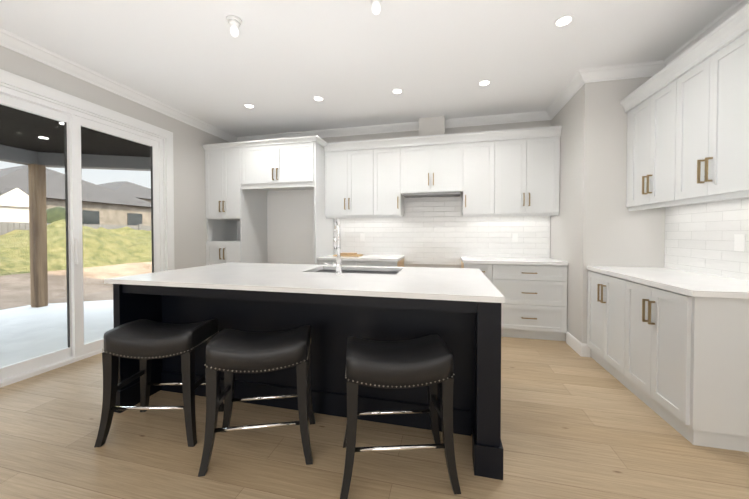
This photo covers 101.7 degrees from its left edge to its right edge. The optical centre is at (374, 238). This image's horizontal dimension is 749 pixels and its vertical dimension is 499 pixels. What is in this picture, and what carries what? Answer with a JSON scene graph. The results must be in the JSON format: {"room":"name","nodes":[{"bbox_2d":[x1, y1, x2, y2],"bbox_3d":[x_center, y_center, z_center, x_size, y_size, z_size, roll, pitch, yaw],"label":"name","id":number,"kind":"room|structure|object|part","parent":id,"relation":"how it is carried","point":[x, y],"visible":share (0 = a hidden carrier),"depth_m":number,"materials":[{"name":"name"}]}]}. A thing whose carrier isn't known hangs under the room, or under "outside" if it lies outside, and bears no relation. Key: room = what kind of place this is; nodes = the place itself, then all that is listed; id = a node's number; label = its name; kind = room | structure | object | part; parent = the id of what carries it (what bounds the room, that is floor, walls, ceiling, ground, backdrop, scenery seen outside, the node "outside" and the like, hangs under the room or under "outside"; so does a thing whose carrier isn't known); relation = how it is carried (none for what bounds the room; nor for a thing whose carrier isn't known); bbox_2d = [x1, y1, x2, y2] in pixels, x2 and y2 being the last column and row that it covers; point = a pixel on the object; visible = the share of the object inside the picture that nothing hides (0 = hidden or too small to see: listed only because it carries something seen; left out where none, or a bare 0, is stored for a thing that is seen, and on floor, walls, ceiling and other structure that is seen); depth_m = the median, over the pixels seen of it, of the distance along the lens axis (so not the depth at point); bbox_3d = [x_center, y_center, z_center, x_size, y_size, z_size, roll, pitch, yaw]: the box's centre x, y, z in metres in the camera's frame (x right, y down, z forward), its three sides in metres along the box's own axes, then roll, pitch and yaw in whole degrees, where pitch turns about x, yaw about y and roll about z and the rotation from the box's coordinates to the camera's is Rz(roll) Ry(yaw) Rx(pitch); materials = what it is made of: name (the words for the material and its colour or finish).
{"room":"kitchen","nodes":[
{"label":"kitchen","id":0,"kind":"room"},
{"bbox_2d":[0,45,228,269],"bbox_3d":[-3.294,-0.205,1.566,0.150,2.850,7.800,0,1,13],"label":"wall","id":1,"kind":"structure","parent":0,"point":[190,226],"depth_m":4.07,"materials":[{"name":"grey paint"}]},
{"bbox_2d":[0,86,163,387],"bbox_3d":[-2.947,-0.022,2.998,0.130,2.439,1.838,0,1,13],"label":"sliding door","id":2,"kind":"structure","parent":1,"relation":"in","point":[77,348],"depth_m":2.97,"materials":[{"name":"white plastic"}]},
{"bbox_2d":[0,69,174,270],"bbox_3d":[-2.943,-0.083,2.996,0.168,2.560,2.080,0,1,13],"label":"door frame","id":3,"kind":"structure","parent":1,"relation":"attached to","point":[12,81],"depth_m":3.42,"materials":[{"name":"white wood"}]},
{"bbox_2d":[0,28,235,141],"bbox_3d":[-3.174,-1.582,1.516,0.095,0.095,7.500,0,1,13],"label":"crown molding","id":4,"kind":"structure","parent":1,"relation":"attached to","point":[13,42],"depth_m":3.08,"materials":[{"name":"white wood"}]},
{"bbox_2d":[202,142,273,221],"bbox_3d":[-2.106,-0.832,4.772,0.657,1.082,0.687,0,1,13],"label":"upper cabinet","id":5,"kind":"object","parent":1,"relation":"attached to","point":[228,197],"depth_m":4.46,"materials":[{"name":"white wood"}]},
{"bbox_2d":[0,0,737,136],"bbox_3d":[-0.532,-1.669,0.882,5.830,0.100,7.800,0,1,13],"label":"ceiling","id":6,"kind":"structure","parent":0,"point":[279,65],"depth_m":2.66,"materials":[{"name":"white paint"}]},
{"bbox_2d":[226,15,241,36],"bbox_3d":[-1.053,-1.580,2.294,0.109,0.122,0.109,0,1,4],"label":"ceiling light","id":7,"kind":"object","parent":6,"relation":"attached to","point":[234,22],"depth_m":2.27,"materials":[{"name":"white ceramic"}]},
{"bbox_2d":[243,103,254,107],"bbox_3d":[-1.571,-1.662,3.825,0.135,0.007,0.135,0,1,7],"label":"recessed light","id":8,"kind":"object","parent":6,"relation":"in","point":[247,105],"depth_m":3.81,"materials":[{"name":"white plastic"}]},
{"bbox_2d":[313,96,323,100],"bbox_3d":[-0.664,-1.659,3.619,0.135,0.007,0.135,0,1,7],"label":"recessed light","id":9,"kind":"object","parent":6,"relation":"in","point":[317,98],"depth_m":3.60,"materials":[{"name":"white"}]},
{"bbox_2d":[368,0,383,14],"bbox_3d":[0.012,-1.576,2.060,0.109,0.122,0.109,0,1,4],"label":"ceiling light","id":10,"kind":"object","parent":6,"relation":"attached to","point":[376,8],"depth_m":2.05,"materials":[{"name":"white ceramic"}]},
{"bbox_2d":[391,88,402,93],"bbox_3d":[0.257,-1.656,3.429,0.135,0.007,0.135,0,1,-11],"label":"recessed light","id":11,"kind":"object","parent":6,"relation":"in","point":[397,90],"depth_m":3.43,"materials":[{"name":"white plastic"}]},
{"bbox_2d":[478,80,490,85],"bbox_3d":[1.169,-1.653,3.242,0.135,0.007,0.135,0,1,4],"label":"recessed light","id":12,"kind":"object","parent":6,"relation":"in","point":[483,82],"depth_m":3.23,"materials":[{"name":"white"}]},
{"bbox_2d":[553,14,574,26],"bbox_3d":[1.426,-1.637,2.297,0.135,0.007,0.135,0,1,4],"label":"recessed light","id":13,"kind":"object","parent":6,"relation":"in","point":[564,20],"depth_m":2.29,"materials":[{"name":"white"}]},
{"bbox_2d":[0,336,748,498],"bbox_3d":[-0.532,1.281,0.930,5.830,0.100,7.800,0,1,13],"label":"floor","id":14,"kind":"structure","parent":0,"point":[575,425],"depth_m":1.74,"materials":[{"name":"brown wood"}]},
{"bbox_2d":[94,319,223,446],"bbox_3d":[-1.346,0.880,1.967,0.578,0.668,0.385,0,1,-1],"label":"stool","id":15,"kind":"object","parent":14,"relation":"on","point":[145,342],"visible":0.94,"depth_m":1.81,"materials":[{"name":"black leather"}]},
{"bbox_3d":[-1.347,0.628,1.958,0.590,0.163,0.450,0,1,13],"label":"seat","id":16,"kind":"part","parent":15,"relation":"part of","materials":[{"name":"black leather"}]},
{"bbox_2d":[206,238,269,264],"bbox_3d":[-2.136,0.603,4.802,0.596,1.130,0.687,0,1,13],"label":"base cabinet","id":17,"kind":"object","parent":14,"relation":"on","point":[236,250],"depth_m":4.52,"materials":[{"name":"white wood"}]},
{"bbox_2d":[198,325,315,476],"bbox_3d":[-0.648,0.883,1.790,0.578,0.668,0.385,0,1,-9],"label":"stool","id":18,"kind":"object","parent":14,"relation":"on","point":[230,353],"visible":1,"depth_m":1.65,"materials":[{"name":"black leather"}]},
{"bbox_3d":[-0.649,0.630,1.782,0.610,0.163,0.503,0,1,13],"label":"seat","id":19,"kind":"part","parent":18,"relation":"part of","materials":[{"name":"black leather"}]},
{"bbox_2d":[113,285,504,479],"bbox_3d":[-0.454,0.756,2.414,2.557,0.901,1.202,0,1,13],"label":"kitchen island","id":20,"kind":"object","parent":14,"relation":"on","point":[334,306],"depth_m":2.04,"materials":[{"name":"wood"}]},
{"bbox_2d":[104,262,503,304],"bbox_3d":[-0.466,0.289,2.415,2.580,0.030,1.250,0,1,13],"label":"island countertop","id":21,"kind":"structure","parent":20,"relation":"on","point":[414,283],"depth_m":2.03,"materials":[{"name":"white stone"}]},
{"bbox_2d":[324,217,343,272],"bbox_3d":[-0.302,0.054,2.396,0.131,0.442,0.203,0,1,13],"label":"faucet","id":22,"kind":"object","parent":21,"relation":"on","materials":[{"name":"silver metal"}]},
{"bbox_2d":[312,269,399,272],"bbox_3d":[-0.167,0.406,2.633,0.804,0.234,0.454,0,1,13],"label":"sink","id":23,"kind":"object","parent":21,"relation":"in","point":[313,270],"depth_m":2.77,"materials":[{"name":"grey metal"}]},
{"bbox_2d":[318,262,361,265],"bbox_3d":[-0.410,0.732,4.422,0.612,0.885,0.627,0,1,13],"label":"base cabinet","id":24,"kind":"object","parent":14,"relation":"on","point":[319,263],"depth_m":4.08,"materials":[{"name":"white"}]},
{"bbox_2d":[362,258,405,266],"bbox_3d":[0.068,0.734,4.308,0.614,0.885,0.627,0,1,13],"label":"base cabinet","id":25,"kind":"object","parent":14,"relation":"on","point":[401,261],"depth_m":4.00,"materials":[{"name":"white"}]},
{"bbox_2d":[318,254,405,261],"bbox_3d":[-0.169,0.273,4.349,1.112,0.035,0.642,0,1,13],"label":"countertop","id":26,"kind":"structure","parent":25,"relation":"on","point":[325,257],"depth_m":4.16,"materials":[{"name":"white stone"}]},
{"bbox_2d":[333,252,362,256],"bbox_3d":[-0.381,0.231,4.445,0.380,0.044,0.240,0,1,13],"label":"cutting board","id":27,"kind":"object","parent":26,"relation":"on","point":[350,254],"visible":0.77,"depth_m":4.36,"materials":[{"name":"brown wood"}]},
{"bbox_2d":[340,334,460,498],"bbox_3d":[0.115,0.885,1.628,0.578,0.668,0.385,0,1,-4],"label":"stool","id":28,"kind":"object","parent":14,"relation":"on","point":[427,361],"visible":1,"depth_m":1.47,"materials":[{"name":"black leather"}]},
{"bbox_3d":[0.114,0.633,1.619,0.599,0.163,0.471,0,1,13],"label":"seat","id":29,"kind":"part","parent":28,"relation":"part of","materials":[{"name":"black leather"}]},
{"bbox_2d":[462,262,493,284],"bbox_3d":[1.325,0.739,4.007,0.333,0.885,0.627,0,1,13],"label":"base cabinet","id":30,"kind":"object","parent":14,"relation":"on","point":[488,270],"depth_m":3.68,"materials":[{"name":"white"}]},
{"bbox_2d":[494,266,566,340],"bbox_3d":[1.849,0.741,3.882,0.867,0.885,0.627,0,1,13],"label":"base cabinet","id":31,"kind":"object","parent":14,"relation":"on","point":[535,305],"depth_m":3.57,"materials":[{"name":"white wood"}]},
{"bbox_2d":[462,258,567,265],"bbox_3d":[1.712,0.280,3.900,1.146,0.035,0.642,0,1,13],"label":"countertop","id":32,"kind":"structure","parent":31,"relation":"on","point":[493,261],"depth_m":3.64,"materials":[{"name":"white stone"}]},
{"bbox_2d":[586,267,617,379],"bbox_3d":[2.384,0.760,2.652,0.656,0.885,0.731,0,1,13],"label":"base cabinet","id":33,"kind":"object","parent":14,"relation":"on","point":[602,291],"depth_m":2.76,"materials":[{"name":"white wood"}]},
{"bbox_2d":[618,275,748,451],"bbox_3d":[2.242,0.770,2.059,0.656,0.885,0.730,0,1,13],"label":"base cabinet","id":34,"kind":"object","parent":14,"relation":"on","point":[668,343],"depth_m":1.80,"materials":[{"name":"white wood"}]},
{"bbox_2d":[590,267,748,298],"bbox_3d":[2.304,0.305,2.335,0.666,0.035,1.370,0,1,13],"label":"countertop","id":35,"kind":"structure","parent":34,"relation":"on","point":[700,286],"depth_m":2.12,"materials":[{"name":"white stone"}]},
{"bbox_2d":[321,116,550,267],"bbox_3d":[-0.008,-0.254,4.600,4.830,2.850,0.370,0,1,13],"label":"wall","id":36,"kind":"structure","parent":0,"point":[431,125],"depth_m":4.26,"materials":[{"name":"grey paint"}]},
{"bbox_2d":[242,136,325,193],"bbox_3d":[-1.294,-1.072,4.574,1.135,0.597,0.687,0,1,13],"label":"upper cabinet","id":37,"kind":"object","parent":36,"relation":"attached to","point":[273,165],"depth_m":4.23,"materials":[{"name":"white wood"}]},
{"bbox_2d":[236,121,418,141],"bbox_3d":[-0.794,-1.634,4.754,2.980,0.095,0.095,0,1,13],"label":"crown molding","id":38,"kind":"structure","parent":36,"relation":"attached to","point":[408,126],"depth_m":4.67,"materials":[{"name":"white wood"}]},
{"bbox_2d":[322,139,377,217],"bbox_3d":[-0.317,-0.848,4.519,0.817,1.042,0.346,0,1,13],"label":"upper cabinet","id":39,"kind":"object","parent":36,"relation":"attached to","point":[350,190],"depth_m":4.34,"materials":[{"name":"white wood"}]},
{"bbox_2d":[378,138,409,217],"bbox_3d":[0.209,-0.846,4.393,0.507,1.042,0.346,0,1,13],"label":"upper cabinet","id":40,"kind":"object","parent":36,"relation":"attached to","point":[393,202],"depth_m":4.22,"materials":[{"name":"white wood"}]},
{"bbox_2d":[406,134,465,197],"bbox_3d":[0.798,-0.994,4.250,0.825,0.742,0.346,0,1,13],"label":"upper cabinet","id":41,"kind":"object","parent":36,"relation":"attached to","point":[435,164],"depth_m":4.07,"materials":[{"name":"white wood"}]},
{"bbox_2d":[334,194,549,264],"bbox_3d":[0.853,-0.131,4.422,3.063,1.010,0.016,0,1,13],"label":"backsplash","id":42,"kind":"structure","parent":36,"relation":"attached to","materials":[{"name":"tile"}]},
{"bbox_2d":[458,130,501,217],"bbox_3d":[1.386,-0.842,4.112,0.505,1.042,0.346,0,1,13],"label":"upper cabinet","id":43,"kind":"object","parent":36,"relation":"attached to","point":[486,203],"depth_m":3.94,"materials":[{"name":"white wood"}]},
{"bbox_2d":[445,111,543,127],"bbox_3d":[1.667,-1.624,4.165,1.380,0.095,0.095,0,1,13],"label":"crown molding","id":44,"kind":"structure","parent":36,"relation":"attached to","point":[538,115],"depth_m":4.17,"materials":[{"name":"white wood"}]},
{"bbox_2d":[498,126,561,217],"bbox_3d":[1.909,-0.840,3.987,0.811,1.042,0.346,0,1,13],"label":"upper cabinet","id":45,"kind":"object","parent":36,"relation":"attached to","point":[530,156],"depth_m":3.80,"materials":[{"name":"white wood"}]},
{"bbox_3d":[-0.088,-1.307,4.251,4.822,0.116,0.744,0,1,13],"label":"crown","id":46,"kind":"part","parent":45,"relation":"part of","materials":[{"name":"white wood"}]},
{"bbox_2d":[550,76,664,343],"bbox_3d":[2.661,-0.237,3.551,0.850,2.850,1.170,0,1,13],"label":"wall","id":47,"kind":"structure","parent":0,"point":[595,222],"depth_m":3.05,"materials":[{"name":"grey paint"}]},
{"bbox_2d":[544,69,587,119],"bbox_3d":[2.158,-1.613,3.461,0.095,0.095,0.995,0,1,13],"label":"crown molding","id":48,"kind":"structure","parent":47,"relation":"attached to","point":[567,93],"depth_m":3.38,"materials":[{"name":"white wood"}]},
{"bbox_2d":[566,332,583,356],"bbox_3d":[2.146,1.128,3.282,0.016,0.130,0.396,0,1,13],"label":"baseboard","id":49,"kind":"structure","parent":47,"relation":"attached to","point":[578,346],"depth_m":3.22,"materials":[{"name":"white wood"}]},
{"bbox_2d":[588,60,663,82],"bbox_3d":[2.392,-1.605,2.942,0.600,0.095,0.095,0,1,13],"label":"crown molding","id":50,"kind":"structure","parent":47,"relation":"attached to","point":[646,69],"depth_m":2.94,"materials":[{"name":"white wood"}]},
{"bbox_2d":[626,71,697,210],"bbox_3d":[2.543,-0.817,2.594,0.331,1.042,0.720,0,1,13],"label":"upper cabinet","id":51,"kind":"object","parent":47,"relation":"attached to","point":[645,109],"depth_m":2.66,"materials":[{"name":"white wood"}]},
{"bbox_2d":[664,197,748,280],"bbox_3d":[2.421,0.007,1.413,0.016,0.590,3.100,0,1,13],"label":"backsplash","id":52,"kind":"structure","parent":47,"relation":"attached to","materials":[{"name":"tile"}]},
{"bbox_2d":[664,0,748,66],"bbox_3d":[1.992,-1.553,-0.244,0.095,0.095,6.480,0,1,13],"label":"crown molding","id":53,"kind":"structure","parent":47,"relation":"attached to","point":[739,4],"depth_m":2.37,"materials":[{"name":"white wood"}]},
{"bbox_2d":[666,15,748,202],"bbox_3d":[2.402,-0.808,2.006,0.331,1.042,0.731,0,1,13],"label":"upper cabinet","id":54,"kind":"object","parent":0,"relation":"attached to","point":[702,88],"depth_m":2.08,"materials":[{"name":"white wood"}]},
{"bbox_2d":[738,7,748,194],"bbox_3d":[2.260,-0.798,1.413,0.331,1.042,0.731,0,1,13],"label":"upper cabinet","id":55,"kind":"object","parent":0,"relation":"attached to","point":[743,16],"depth_m":1.80,"materials":[{"name":"white wood"}]},
{"bbox_3d":[2.237,-1.262,1.436,0.389,0.116,3.100,0,1,13],"label":"crown","id":56,"kind":"part","parent":55,"relation":"part of","materials":[{"name":"white wood"}]},
{"label":"outside","id":57,"kind":"structure","parent":0,"visible":0},
{"bbox_2d":[0,262,151,309],"bbox_3d":[-29.951,0.521,32.887,66.240,1.110,110.000,0,1,13],"label":"ground","id":58,"kind":"structure","parent":57,"point":[94,290],"depth_m":7.28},
{"bbox_2d":[0,300,113,366],"bbox_3d":[-5.278,1.318,1.383,3.588,0.130,12.172,0,1,13],"label":"patio slab","id":59,"kind":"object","parent":58,"relation":"on","point":[95,312],"depth_m":4.14,"materials":[{"name":"concrete"}]},
{"bbox_2d":[28,164,47,307],"bbox_3d":[-5.871,-0.045,5.327,0.150,2.470,0.150,0,1,13],"label":"porch column","id":60,"kind":"structure","parent":59,"relation":"on","point":[38,195],"depth_m":5.27,"materials":[{"name":"brown wood"}]},
{"bbox_2d":[0,104,150,170],"bbox_3d":[-5.300,-1.491,1.028,3.488,0.560,11.559,0,1,13],"label":"porch roof","id":61,"kind":"structure","parent":60,"relation":"on","point":[141,160],"depth_m":4.90,"materials":[{"name":"grey wood"}]},
{"bbox_2d":[0,165,150,225],"bbox_3d":[-25.844,-2.297,23.119,12.750,6.660,12.000,0,1,13],"label":"house","id":62,"kind":"structure","parent":58,"relation":"on","point":[18,182],"depth_m":21.88,"materials":[{"name":"stone"}]},
{"bbox_2d":[0,206,151,275],"bbox_3d":[-8.210,-0.447,22.507,6.251,2.980,80.050,0,1,13],"label":"grass","id":63,"kind":"structure","parent":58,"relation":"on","point":[129,247],"depth_m":9.79,"materials":[{"name":"green plant"}]},
{"bbox_2d":[98,181,150,201],"bbox_3d":[-30.447,-3.014,36.651,13.500,7.660,11.800,0,1,13],"label":"house","id":64,"kind":"structure","parent":58,"relation":"on","point":[133,189],"depth_m":34.06,"materials":[{"name":"stone"}]}
]}

